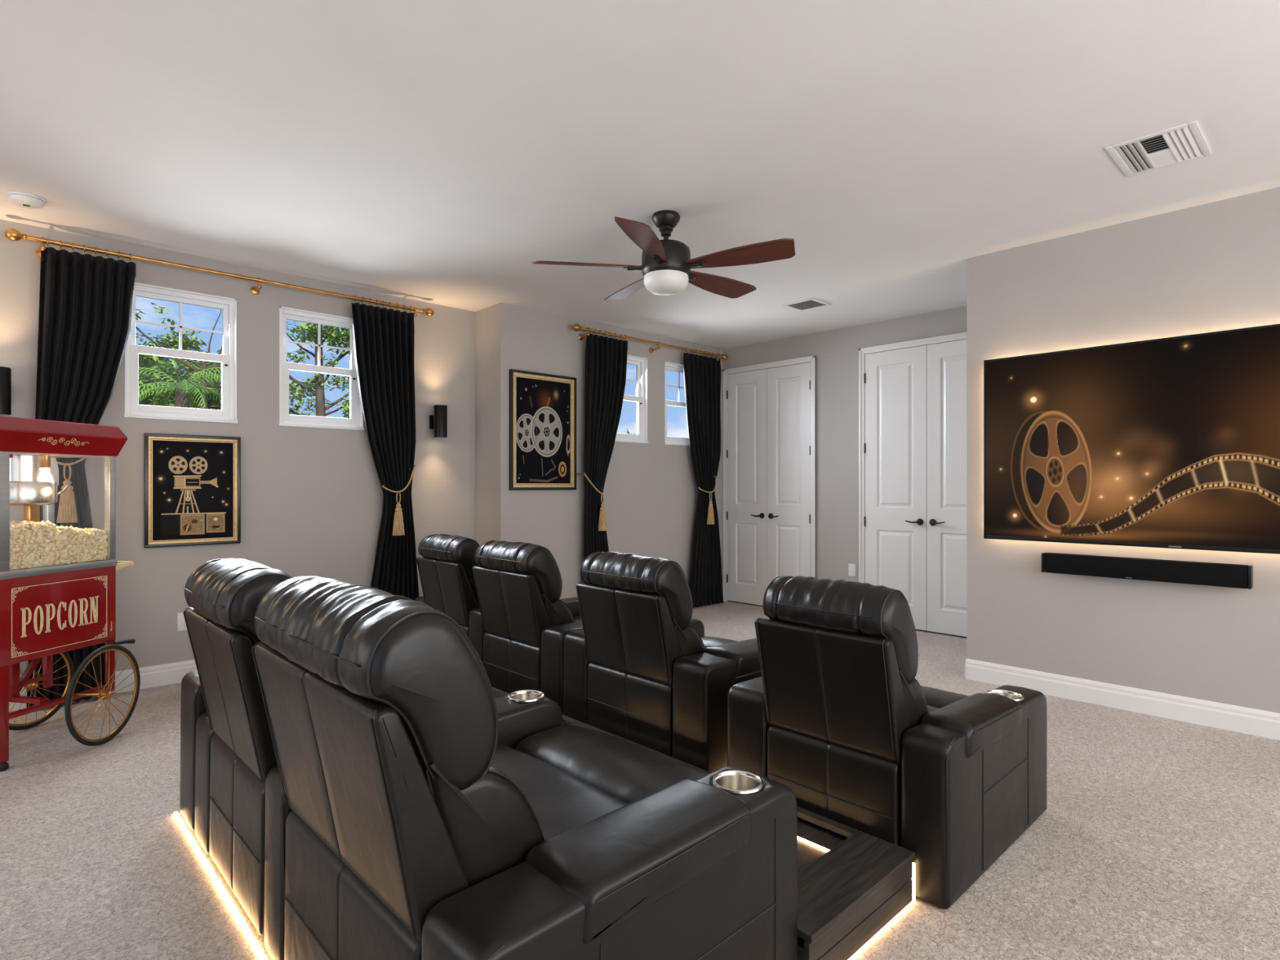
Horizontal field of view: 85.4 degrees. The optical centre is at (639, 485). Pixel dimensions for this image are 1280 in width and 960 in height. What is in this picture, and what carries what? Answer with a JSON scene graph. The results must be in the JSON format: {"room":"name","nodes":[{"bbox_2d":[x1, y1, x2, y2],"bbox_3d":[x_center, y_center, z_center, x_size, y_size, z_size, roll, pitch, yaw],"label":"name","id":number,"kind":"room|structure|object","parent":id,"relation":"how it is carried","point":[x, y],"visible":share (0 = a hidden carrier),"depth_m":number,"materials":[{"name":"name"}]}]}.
{"room":"home theater","nodes":[
{"label":"home theater","id":0,"kind":"room"},
{"bbox_2d":[0,219,475,678],"bbox_3d":[-3.513,-0.110,4.016,5.970,2.740,0.160,0,0,-44],"label":"wall","id":1,"kind":"structure","parent":0,"point":[312,498],"depth_m":4.79,"materials":[{"name":"grey paint"}]},
{"bbox_2d":[0,366,11,415],"bbox_3d":[-3.506,-0.512,3.791,0.104,0.255,0.170,0,0,-44],"label":"wall sconce","id":2,"kind":"object","parent":1,"relation":"attached to","point":[5,372],"visible":1,"depth_m":3.76,"materials":[{"name":"black metal"}]},
{"bbox_2d":[8,659,197,711],"bbox_3d":[-3.452,1.195,3.952,5.670,0.130,0.016,0,0,-44],"label":"baseboard","id":3,"kind":"structure","parent":1,"relation":"attached to","point":[158,675],"depth_m":4.33,"materials":[{"name":"white paint"}]},
{"bbox_2d":[124,282,237,423],"bbox_3d":[-2.964,-0.834,4.490,0.618,0.836,0.112,0,0,-44],"label":"window","id":4,"kind":"structure","parent":1,"relation":"in","point":[228,413],"depth_m":4.51,"materials":[{"name":"white plastic"}]},
{"bbox_2d":[177,613,186,631],"bbox_3d":[-2.912,0.875,4.473,0.116,0.116,0.009,0,0,-44],"label":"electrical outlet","id":5,"kind":"object","parent":1,"relation":"attached to","point":[181,625],"visible":0.36,"depth_m":4.44,"materials":[{"name":"white plastic"}]},
{"bbox_2d":[143,432,240,547],"bbox_3d":[-2.881,0.032,4.486,0.530,0.712,0.032,0,0,-44],"label":"framed picture","id":6,"kind":"object","parent":1,"relation":"attached to","point":[192,483],"visible":1,"depth_m":4.48,"materials":[{"name":"black paper"}]},
{"bbox_2d":[4,228,434,316],"bbox_3d":[-2.586,-1.358,4.697,2.530,0.112,0.133,0,0,-44],"label":"curtain rod","id":7,"kind":"object","parent":1,"relation":"attached to","point":[12,234],"visible":0.88,"depth_m":4.41,"materials":[{"name":"gold metal"}]},
{"bbox_2d":[26,237,136,707],"bbox_3d":[-3.236,-0.076,4.034,0.499,2.648,0.093,0,0,-44],"label":"curtain","id":8,"kind":"object","parent":7,"relation":"hanging from","point":[86,300],"visible":0.48,"depth_m":4.01,"materials":[{"name":"black fabric"}]},
{"bbox_2d":[56,457,85,523],"bbox_3d":[-3.310,-0.021,3.926,0.268,0.461,0.167,0,0,-23],"label":"tieback","id":9,"kind":"object","parent":8,"relation":"attached to","point":[67,512],"visible":0.7,"depth_m":3.90,"materials":[{"name":"beige fabric"}]},
{"bbox_2d":[351,295,419,600],"bbox_3d":[-1.927,-0.076,5.288,0.544,2.648,0.104,0,0,-44],"label":"curtain","id":10,"kind":"object","parent":7,"relation":"hanging from","point":[384,339],"visible":0.83,"depth_m":5.29,"materials":[{"name":"black fabric"}]},
{"bbox_2d":[382,464,415,535],"bbox_3d":[-1.831,0.108,5.344,0.160,0.539,0.282,0,0,26],"label":"tieback","id":11,"kind":"object","parent":10,"relation":"attached to","point":[398,526],"visible":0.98,"depth_m":5.24,"materials":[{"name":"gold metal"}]},
{"bbox_2d":[279,306,364,430],"bbox_3d":[-2.339,-0.834,5.087,0.595,0.836,0.112,0,0,-44],"label":"window","id":12,"kind":"structure","parent":1,"relation":"in","point":[355,422],"depth_m":5.06,"materials":[{"name":"white plastic"}]},
{"bbox_2d":[429,404,447,437],"bbox_3d":[-1.622,-0.512,5.591,0.104,0.255,0.170,0,0,-44],"label":"wall sconce","id":13,"kind":"object","parent":1,"relation":"attached to","point":[438,421],"visible":1,"depth_m":5.52,"materials":[{"name":"black metal"}]},
{"bbox_2d":[475,306,489,545],"bbox_3d":[-1.270,-0.110,5.882,0.150,2.740,0.240,0,0,-44],"label":"wall","id":14,"kind":"structure","parent":0,"point":[482,317],"depth_m":5.83,"materials":[{"name":"grey paint"}]},
{"bbox_2d":[489,302,724,599],"bbox_3d":[-0.109,-0.110,6.715,2.980,2.740,0.160,0,0,-44],"label":"wall","id":15,"kind":"structure","parent":0,"point":[651,493],"depth_m":6.21,"materials":[{"name":"grey paint"}]},
{"bbox_2d":[509,368,576,490],"bbox_3d":[-0.817,-0.455,5.906,0.680,0.990,0.032,0,0,-44],"label":"framed picture","id":16,"kind":"object","parent":15,"relation":"attached to","point":[543,406],"visible":1,"depth_m":5.89,"materials":[{"name":"black paper"}]},
{"bbox_2d":[614,355,648,443],"bbox_3d":[-0.173,-0.824,6.604,0.602,0.832,0.112,0,0,-44],"label":"window","id":17,"kind":"structure","parent":15,"relation":"in","point":[641,363],"depth_m":6.77,"materials":[{"name":"white plastic"}]},
{"bbox_2d":[572,323,728,360],"bbox_3d":[0.155,-1.353,6.763,2.090,0.112,0.133,0,0,-44],"label":"curtain rod","id":18,"kind":"object","parent":15,"relation":"attached to","point":[575,326],"visible":0.93,"depth_m":6.60,"materials":[{"name":"gold metal"}]},
{"bbox_2d":[583,327,627,583],"bbox_3d":[-0.298,-0.073,6.282,0.524,2.643,0.085,0,0,-44],"label":"curtain","id":19,"kind":"object","parent":18,"relation":"hanging from","point":[606,357],"visible":0.75,"depth_m":6.19,"materials":[{"name":"black fabric"}]},
{"bbox_2d":[576,471,607,530],"bbox_3d":[-0.420,0.139,6.141,0.254,0.521,0.158,0,0,-21],"label":"tieback","id":20,"kind":"object","parent":19,"relation":"attached to","point":[602,525],"visible":0.98,"depth_m":6.11,"materials":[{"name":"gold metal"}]},
{"bbox_2d":[683,347,723,608],"bbox_3d":[0.664,-0.073,7.209,0.602,2.643,0.096,0,0,-44],"label":"curtain","id":21,"kind":"object","parent":18,"relation":"hanging from","point":[702,375],"visible":0.94,"depth_m":7.20,"materials":[{"name":"black fabric"}]},
{"bbox_2d":[698,475,716,524],"bbox_3d":[0.726,0.139,7.232,0.161,0.521,0.300,0,0,28],"label":"tieback","id":22,"kind":"object","parent":21,"relation":"attached to","point":[710,520],"visible":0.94,"depth_m":7.12,"materials":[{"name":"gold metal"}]},
{"bbox_2d":[664,361,689,445],"bbox_3d":[0.431,-0.824,7.181,0.602,0.832,0.112,0,0,-44],"label":"window","id":23,"kind":"structure","parent":15,"relation":"in","point":[672,366],"depth_m":7.09,"materials":[{"name":"white plastic"}]},
{"bbox_2d":[0,0,1279,350],"bbox_3d":[0.136,-1.580,2.246,8.800,0.200,7.760,0,0,-44],"label":"ceiling","id":24,"kind":"structure","parent":0,"point":[428,151],"depth_m":2.87,"materials":[{"name":"paint"}]},
{"bbox_2d":[5,191,46,208],"bbox_3d":[-3.155,-1.458,3.569,0.160,0.042,0.160,0,0,-44],"label":"smoke detector","id":25,"kind":"object","parent":24,"relation":"attached to","point":[26,200],"visible":1,"depth_m":3.53,"materials":[{"name":"white plastic"}]},
{"bbox_2d":[531,209,795,301],"bbox_3d":[0.177,-1.265,3.817,1.386,0.430,1.399,0,0,-44],"label":"ceiling fan","id":26,"kind":"object","parent":24,"relation":"hanging from","point":[667,264],"visible":1,"depth_m":3.69,"materials":[{"name":"brown wood"}]},
{"bbox_2d":[782,297,831,311],"bbox_3d":[1.363,-1.475,5.680,0.280,0.009,0.290,0,0,-44],"label":"ceiling vent","id":27,"kind":"object","parent":24,"relation":"in","point":[809,304],"visible":1,"depth_m":5.67,"materials":[{"name":"white plastic"}]},
{"bbox_2d":[1105,120,1212,177],"bbox_3d":[2.292,-1.475,3.065,0.410,0.010,0.315,0,0,-44],"label":"ceiling vent","id":28,"kind":"object","parent":24,"relation":"in","point":[1185,142],"visible":1,"depth_m":3.05,"materials":[{"name":"white plastic"}]},
{"bbox_2d":[0,600,1279,959],"bbox_3d":[0.136,1.360,2.246,8.800,0.200,7.760,0,0,-44],"label":"floor","id":29,"kind":"structure","parent":0,"point":[1156,837],"depth_m":2.38,"materials":[{"name":"carpet"}]},
{"bbox_2d":[0,415,140,772],"bbox_3d":[-2.892,0.477,3.401,0.657,1.565,0.744,0,0,11],"label":"cart","id":30,"kind":"object","parent":29,"relation":"on","point":[58,584],"visible":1,"depth_m":3.29,"materials":[{"name":"red metal"}]},
{"bbox_2d":[9,455,68,533],"bbox_3d":[-2.918,0.060,3.321,0.295,0.400,0.248,0,0,-44],"label":"kettle","id":31,"kind":"object","parent":30,"relation":"on","point":[33,479],"depth_m":3.27,"materials":[{"name":"silver metal"}]},
{"bbox_2d":[42,455,50,468],"bbox_3d":[-2.837,-0.113,3.316,0.032,0.061,0.032,0,0,11],"label":"bulb socket","id":32,"kind":"object","parent":30,"relation":"attached to","point":[46,459],"depth_m":3.31,"materials":[{"name":"gold metal"}]},
{"bbox_2d":[173,811,267,959],"bbox_3d":[-1.029,1.254,1.873,0.010,0.009,2.170,0,0,-44],"label":"led strip","id":33,"kind":"object","parent":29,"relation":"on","point":[251,937],"visible":1,"depth_m":2.13,"materials":[{"name":"white plastic"}]},
{"bbox_2d":[179,558,506,936],"bbox_3d":[-1.060,0.745,2.599,1.125,1.027,1.081,0,0,-44],"label":"recliner","id":34,"kind":"object","parent":29,"relation":"on","point":[228,754],"visible":0.41,"depth_m":2.05,"materials":[{"name":"black leather"}]},
{"bbox_2d":[185,558,292,645],"bbox_3d":[-1.191,0.419,2.136,0.291,0.375,0.592,0,0,-44],"label":"headrest cover","id":35,"kind":"object","parent":34,"relation":"on","point":[223,596],"depth_m":1.95,"materials":[{"name":"black leather"}]},
{"bbox_2d":[414,533,480,637],"bbox_3d":[-0.983,0.785,4.776,1.042,0.948,0.732,0,0,-44],"label":"recliner","id":36,"kind":"object","parent":29,"relation":"on","point":[446,573],"visible":0.41,"depth_m":4.29,"materials":[{"name":"black leather"}]},
{"bbox_2d":[418,533,480,585],"bbox_3d":[-1.195,0.487,4.435,0.265,0.352,0.532,0,0,-44],"label":"pillow","id":37,"kind":"object","parent":36,"relation":"on","point":[447,559],"depth_m":4.28,"materials":[{"name":"black leather"}]},
{"bbox_2d":[470,579,479,607],"bbox_3d":[-1.127,0.729,4.518,0.270,0.332,0.534,0,0,-44],"label":"lumbar cushion","id":38,"kind":"object","parent":36,"relation":"on","point":[474,602],"depth_m":4.26,"materials":[{"name":"black leather"}]},
{"bbox_2d":[251,576,797,959],"bbox_3d":[-0.299,0.737,1.802,1.122,1.044,1.127,0,0,-44],"label":"recliner","id":39,"kind":"object","parent":29,"relation":"on","point":[413,811],"visible":1,"depth_m":1.39,"materials":[{"name":"black leather"}]},
{"bbox_2d":[255,576,496,790],"bbox_3d":[-0.607,0.406,1.522,0.290,0.382,0.727,0,0,-44],"label":"headrest cover","id":40,"kind":"object","parent":39,"relation":"on","point":[377,689],"depth_m":1.29,"materials":[{"name":"black leather"}]},
{"bbox_2d":[422,762,542,886],"bbox_3d":[-0.533,0.670,1.611,0.289,0.363,0.729,0,0,-44],"label":"lumbar cushion","id":41,"kind":"object","parent":39,"relation":"on","point":[477,824],"depth_m":1.31,"materials":[{"name":"black leather"}]},
{"bbox_2d":[491,743,628,840],"bbox_3d":[-0.351,0.849,1.784,0.490,0.118,0.717,0,0,-44],"label":"seat cushion","id":42,"kind":"object","parent":39,"relation":"on","point":[562,799],"depth_m":1.80,"materials":[{"name":"black leather"}]},
{"bbox_2d":[468,540,582,714],"bbox_3d":[-0.411,0.786,4.174,1.043,0.945,0.934,0,0,-44],"label":"recliner","id":43,"kind":"object","parent":29,"relation":"on","point":[520,624],"visible":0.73,"depth_m":3.77,"materials":[{"name":"black leather"}]},
{"bbox_2d":[475,540,561,603],"bbox_3d":[-0.690,0.488,3.907,0.270,0.349,0.564,0,0,-44],"label":"pillow","id":44,"kind":"object","parent":43,"relation":"on","point":[508,572],"depth_m":3.75,"materials":[{"name":"black leather"}]},
{"bbox_2d":[542,593,574,625],"bbox_3d":[-0.622,0.727,3.989,0.273,0.333,0.566,0,0,-44],"label":"lumbar cushion","id":45,"kind":"object","parent":43,"relation":"on","point":[554,611],"depth_m":3.75,"materials":[{"name":"black leather"}]},
{"bbox_2d":[563,551,761,772],"bbox_3d":[0.255,0.785,3.477,1.046,0.947,0.982,0,0,-44],"label":"recliner","id":46,"kind":"object","parent":29,"relation":"on","point":[640,669],"visible":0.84,"depth_m":3.06,"materials":[{"name":"black leather"}]},
{"bbox_2d":[581,551,693,630],"bbox_3d":[-0.026,0.485,3.209,0.269,0.348,0.560,0,0,-44],"label":"pillow","id":47,"kind":"object","parent":46,"relation":"on","point":[621,591],"depth_m":3.07,"materials":[{"name":"black leather"}]},
{"bbox_2d":[671,617,704,657],"bbox_3d":[0.042,0.726,3.292,0.270,0.334,0.562,0,0,-44],"label":"lumbar cushion","id":48,"kind":"object","parent":46,"relation":"on","point":[686,639],"depth_m":3.05,"materials":[{"name":"black leather"}]},
{"bbox_2d":[491,686,915,959],"bbox_3d":[-0.536,1.179,3.108,0.575,0.159,3.366,0,0,-44],"label":"platform","id":49,"kind":"object","parent":29,"relation":"on","point":[847,893],"depth_m":1.96,"materials":[{"name":"brown wood"}]},
{"bbox_2d":[727,575,1046,909],"bbox_3d":[0.933,0.786,2.631,1.041,0.945,0.852,0,0,-44],"label":"recliner","id":50,"kind":"object","parent":29,"relation":"on","point":[837,714],"visible":0.94,"depth_m":2.25,"materials":[{"name":"black leather"}]},
{"bbox_2d":[762,575,918,684],"bbox_3d":[0.668,0.489,2.349,0.267,0.351,0.492,0,0,-44],"label":"headrest cover","id":51,"kind":"object","parent":50,"relation":"on","point":[816,631],"depth_m":2.24,"materials":[{"name":"black leather"}]},
{"bbox_2d":[898,669,928,728],"bbox_3d":[0.735,0.728,2.431,0.270,0.330,0.494,0,0,-44],"label":"lumbar cushion","id":52,"kind":"object","parent":50,"relation":"on","point":[913,707],"depth_m":2.22,"materials":[{"name":"black leather"}]},
{"bbox_2d":[927,705,938,712],"bbox_3d":[0.904,0.888,2.593,0.460,0.107,0.482,0,0,-44],"label":"seat cushion","id":53,"kind":"object","parent":50,"relation":"on","point":[931,708],"depth_m":2.61,"materials":[{"name":"black leather"}]},
{"bbox_2d":[724,306,966,638],"bbox_3d":[2.019,-0.110,6.535,0.150,2.740,3.360,0,0,-44],"label":"wall","id":54,"kind":"structure","parent":0,"point":[836,352],"depth_m":6.56,"materials":[{"name":"grey paint"}]},
{"bbox_2d":[722,355,816,606],"bbox_3d":[1.293,0.000,7.141,0.063,2.520,1.152,0,0,-44],"label":"door","id":55,"kind":"structure","parent":54,"relation":"in","point":[769,409],"depth_m":7.15,"materials":[{"name":"white paint"}]},
{"bbox_2d":[848,563,855,576],"bbox_3d":[1.976,0.790,6.466,0.008,0.116,0.072,0,0,-44],"label":"wall outlet","id":56,"kind":"object","parent":54,"relation":"attached to","point":[851,567],"visible":1,"depth_m":6.46,"materials":[{"name":"white plastic"}]},
{"bbox_2d":[858,332,966,637],"bbox_3d":[2.444,0.000,5.937,0.063,2.520,1.257,0,0,-44],"label":"door","id":57,"kind":"structure","parent":54,"relation":"in","point":[913,393],"depth_m":6.00,"materials":[{"name":"white paint"}]},
{"bbox_2d":[966,186,1279,713],"bbox_3d":[3.620,-0.110,3.079,0.150,2.740,4.150,0,0,-44],"label":"wall","id":58,"kind":"structure","parent":0,"point":[1215,266],"depth_m":3.91,"materials":[{"name":"grey paint"}]},
{"bbox_2d":[965,658,1279,740],"bbox_3d":[3.509,1.195,3.076,0.016,0.130,4.000,0,0,-44],"label":"baseboard","id":59,"kind":"structure","parent":58,"relation":"attached to","point":[1254,722],"depth_m":3.85,"materials":[{"name":"white paint"}]},
{"bbox_2d":[983,323,1279,554],"bbox_3d":[2.886,-0.227,3.682,0.074,1.125,2.000,0,0,-44],"label":"television","id":60,"kind":"object","parent":58,"relation":"attached to","point":[1169,442],"visible":1,"depth_m":3.80,"materials":[{"name":"brown glass"}]},
{"bbox_2d":[1041,551,1253,589],"bbox_3d":[2.741,0.459,3.813,0.106,0.115,0.938,0,0,-44],"label":"soundbar","id":61,"kind":"object","parent":58,"relation":"attached to","point":[1211,574],"visible":1,"depth_m":3.73,"materials":[{"name":"black plastic"}]},
{"bbox_3d":[2.683,-0.110,4.950,1.080,2.740,0.150,0,0,-44],"label":"wall","id":62,"kind":"structure","parent":0,"visible":0},
{"bbox_2d":[964,658,966,678],"bbox_3d":[2.572,1.195,4.958,1.230,0.130,0.016,0,0,-44],"label":"baseboard","id":63,"kind":"structure","parent":62,"relation":"attached to","point":[966,659],"depth_m":4.54,"materials":[{"name":"white paint"}]},
{"label":"outside","id":64,"kind":"structure","parent":0,"visible":0},
{"bbox_3d":[-36.244,4.360,52.402,140.000,0.200,114.150,0,0,-44],"label":"lawn","id":65,"kind":"structure","parent":64,"visible":0},
{"bbox_2d":[137,328,221,386],"bbox_3d":[-8.702,0.643,12.877,2.957,7.242,1.174,0,0,-44],"label":"tree","id":66,"kind":"object","parent":65,"relation":"on","point":[188,343],"visible":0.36,"depth_m":12.81,"materials":[{"name":"green plant"}]},
{"bbox_2d":[138,360,221,408],"bbox_3d":[-6.503,1.278,9.835,1.469,5.969,1.390,0,0,-44],"label":"palm tree","id":67,"kind":"object","parent":65,"relation":"on","point":[181,397],"visible":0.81,"depth_m":9.76,"materials":[{"name":"green plant"}]},
{"bbox_2d":[138,355,221,409],"bbox_3d":[-11.316,0.452,16.480,6.000,7.622,2.683,0,0,-44],"label":"tree","id":68,"kind":"object","parent":65,"relation":"on","point":[213,405],"visible":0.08,"depth_m":16.36,"materials":[{"name":"green plant"}]},
{"bbox_2d":[135,302,303,408],"bbox_3d":[-7.577,0.334,12.114,3.157,7.855,0.800,0,0,-40],"label":"tree","id":69,"kind":"object","parent":65,"relation":"on","point":[204,366],"visible":0.16,"depth_m":12.01,"materials":[{"name":"green plant"}]},
{"bbox_2d":[286,321,350,418],"bbox_3d":[-7.194,0.137,15.606,3.679,8.257,1.382,0,0,-44],"label":"tree","id":70,"kind":"object","parent":65,"relation":"on","point":[318,381],"visible":0.38,"depth_m":15.49,"materials":[{"name":"green plant"}]},
{"bbox_2d":[293,393,350,418],"bbox_3d":[-10.979,0.599,22.640,5.554,7.329,1.813,0,0,-44],"label":"tree","id":71,"kind":"object","parent":65,"relation":"on","point":[312,399],"visible":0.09,"depth_m":22.83,"materials":[{"name":"green plant"}]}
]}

